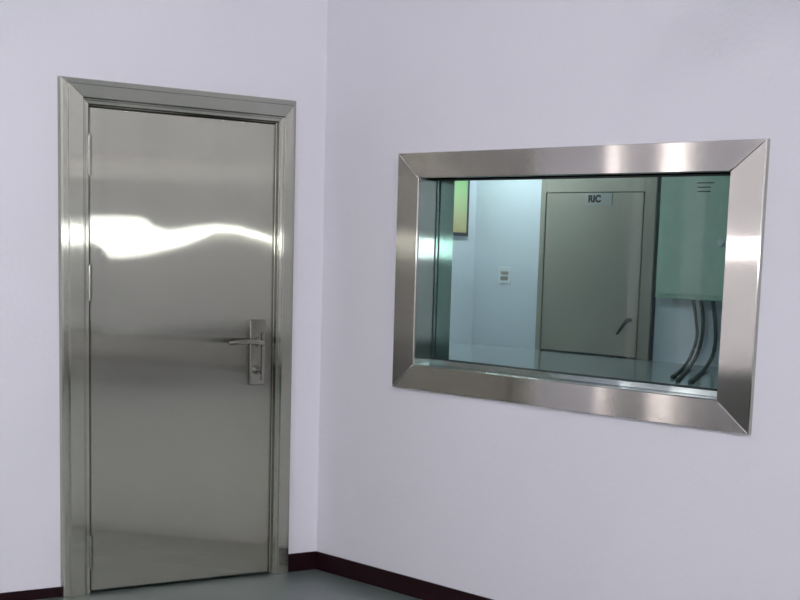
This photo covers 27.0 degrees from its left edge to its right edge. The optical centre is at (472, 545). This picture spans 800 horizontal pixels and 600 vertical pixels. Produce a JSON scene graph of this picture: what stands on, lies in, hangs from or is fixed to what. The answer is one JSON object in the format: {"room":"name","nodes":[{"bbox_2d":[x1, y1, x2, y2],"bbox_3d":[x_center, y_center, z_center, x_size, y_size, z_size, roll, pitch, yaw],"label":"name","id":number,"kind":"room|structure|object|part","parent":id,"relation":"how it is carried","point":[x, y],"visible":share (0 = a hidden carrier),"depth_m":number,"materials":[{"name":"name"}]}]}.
{"room":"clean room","nodes":[
{"label":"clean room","id":0,"kind":"room"},
{"bbox_2d":[0,0,327,592],"bbox_3d":[-4.250,-1.154,4.593,9.200,3.300,0.150,-6,13,-39],"label":"wall","id":1,"kind":"structure","parent":0,"point":[276,49],"depth_m":6.76,"materials":[{"name":"paint"}]},
{"bbox_2d":[0,587,60,599],"bbox_3d":[-4.674,0.508,4.463,7.711,0.042,0.012,-6,13,-39],"label":"baseboard","id":2,"kind":"structure","parent":1,"relation":"attached to","point":[53,592],"depth_m":6.83,"materials":[{"name":"tile"}]},
{"bbox_2d":[57,76,295,597],"bbox_3d":[-1.247,-0.867,7.092,1.115,2.100,0.137,-6,13,-39],"label":"door","id":3,"kind":"structure","parent":1,"relation":"in","point":[176,206],"depth_m":7.06,"materials":[{"name":"metal"}]},
{"bbox_3d":[-0.987,-0.887,7.253,0.191,0.042,0.054,-6,13,-39],"label":"lever","id":4,"kind":"part","parent":3,"relation":"part of","materials":[{"name":"metal"}]},
{"bbox_3d":[-0.953,-0.854,7.334,0.080,0.288,0.016,-6,13,-39],"label":"handle plate","id":5,"kind":"part","parent":3,"relation":"part of","materials":[{"name":"metal"}]},
{"bbox_2d":[288,551,315,571],"bbox_3d":[-0.795,0.073,7.671,0.160,0.083,0.012,-6,13,-39],"label":"baseboard","id":6,"kind":"structure","parent":1,"relation":"attached to","point":[304,560],"depth_m":7.67,"materials":[{"name":"tile"}]},
{"bbox_2d":[37,569,421,599],"bbox_3d":[-0.728,1.380,0.665,9.200,0.100,11.350,-6,13,-39],"label":"floor","id":7,"kind":"structure","parent":0,"point":[313,584],"depth_m":7.19,"materials":[{"name":"grey"}]},
{"bbox_2d":[449,181,476,342],"bbox_3d":[-4.361,-4.113,20.760,11.335,3.185,0.150,-6,13,-39],"label":"wall","id":8,"kind":"structure","parent":0,"point":[463,251],"depth_m":24.29,"materials":[{"name":"paint"}]},
{"bbox_2d":[453,181,469,235],"bbox_3d":[-0.201,-5.098,23.954,0.385,1.235,0.060,-6,13,-39],"label":"framed poster","id":9,"kind":"object","parent":8,"relation":"attached to","point":[462,188],"visible":0.32,"depth_m":24.00,"materials":[{"name":"green paper"}]},
{"bbox_2d":[317,0,799,599],"bbox_3d":[-1.087,-1.641,8.077,0.165,3.300,23.900,-6,13,-39],"label":"wall","id":10,"kind":"structure","parent":0,"point":[495,500],"depth_m":6.41,"materials":[{"name":"paint"}]},
{"bbox_2d":[315,551,492,599],"bbox_3d":[2.787,0.910,3.589,0.012,0.083,11.000,-6,13,-39],"label":"baseboard","id":11,"kind":"structure","parent":10,"relation":"attached to","point":[392,581],"depth_m":7.29,"materials":[{"name":"tile"}]},
{"bbox_2d":[392,139,769,434],"bbox_3d":[0.384,-1.021,6.372,0.196,0.981,2.006,-6,13,-39],"label":"window","id":12,"kind":"structure","parent":10,"relation":"in","point":[426,180],"depth_m":6.24,"materials":[{"name":"metal"}]},
{"bbox_3d":[0.373,-0.638,6.447,0.181,0.012,1.706,-6,13,-39],"label":"sill","id":13,"kind":"part","parent":12,"relation":"part of","materials":[{"name":"metal"}]},
{"bbox_2d":[449,343,718,388],"bbox_3d":[1.348,-1.132,14.367,11.485,0.100,17.700,-6,13,-39],"label":"floor","id":14,"kind":"structure","parent":0,"point":[616,367],"depth_m":20.58,"materials":[{"name":"grey"}]},
{"bbox_2d":[471,179,722,366],"bbox_3d":[5.710,-3.225,17.746,0.150,3.185,17.850,-6,13,-39],"label":"wall","id":15,"kind":"structure","parent":0,"point":[507,228],"depth_m":23.64,"materials":[{"name":"paint"}]},
{"bbox_2d":[498,267,511,283],"bbox_3d":[0.475,-3.883,23.846,0.026,0.230,0.278,-6,13,-39],"label":"wall switch","id":16,"kind":"object","parent":15,"relation":"attached to","point":[504,272],"visible":1,"depth_m":23.84,"materials":[{"name":"white plastic"}]},
{"bbox_2d":[535,177,661,360],"bbox_3d":[1.629,-3.775,22.359,0.162,2.405,2.226,-6,13,-39],"label":"door","id":17,"kind":"structure","parent":15,"relation":"in","point":[598,238],"depth_m":22.30,"materials":[{"name":"grey metal"}]},
{"bbox_3d":[1.996,-2.900,21.975,0.094,0.226,0.207,-6,13,-39],"label":"lever handle","id":18,"kind":"part","parent":17,"relation":"part of","materials":[{"name":"black metal"}]},
{"bbox_2d":[655,176,729,300],"bbox_3d":[2.987,-3.837,20.570,0.339,1.578,1.682,-6,13,-39],"label":"upper cabinet","id":19,"kind":"object","parent":15,"relation":"attached to","point":[693,219],"visible":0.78,"depth_m":20.66,"materials":[{"name":"green metal"}]},
{"bbox_2d":[670,300,698,378],"bbox_3d":[2.523,-2.473,19.701,0.119,0.828,2.860,4,10,12],"label":"cable","id":20,"kind":"object","parent":19,"relation":"hanging from","point":[686,363],"visible":1,"depth_m":20.94,"materials":[{"name":"black rubber"}]},
{"bbox_2d":[675,301,704,381],"bbox_3d":[2.540,-2.430,19.456,0.118,0.830,3.284,4,10,12],"label":"cable","id":21,"kind":"object","parent":19,"relation":"hanging from","point":[677,379],"visible":1,"depth_m":20.85,"materials":[{"name":"black rubber"}]},
{"bbox_2d":[688,301,717,383],"bbox_3d":[2.697,-2.387,19.244,0.113,0.830,3.351,4,10,11],"label":"cable","id":22,"kind":"object","parent":19,"relation":"hanging from","point":[690,381],"visible":0.98,"depth_m":20.70,"materials":[{"name":"black rubber"}]},
{"bbox_3d":[3.036,-3.701,20.293,0.040,0.090,0.090,-6,13,-39],"label":"knob","id":23,"kind":"part","parent":19,"relation":"part of","materials":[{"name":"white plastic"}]}
]}

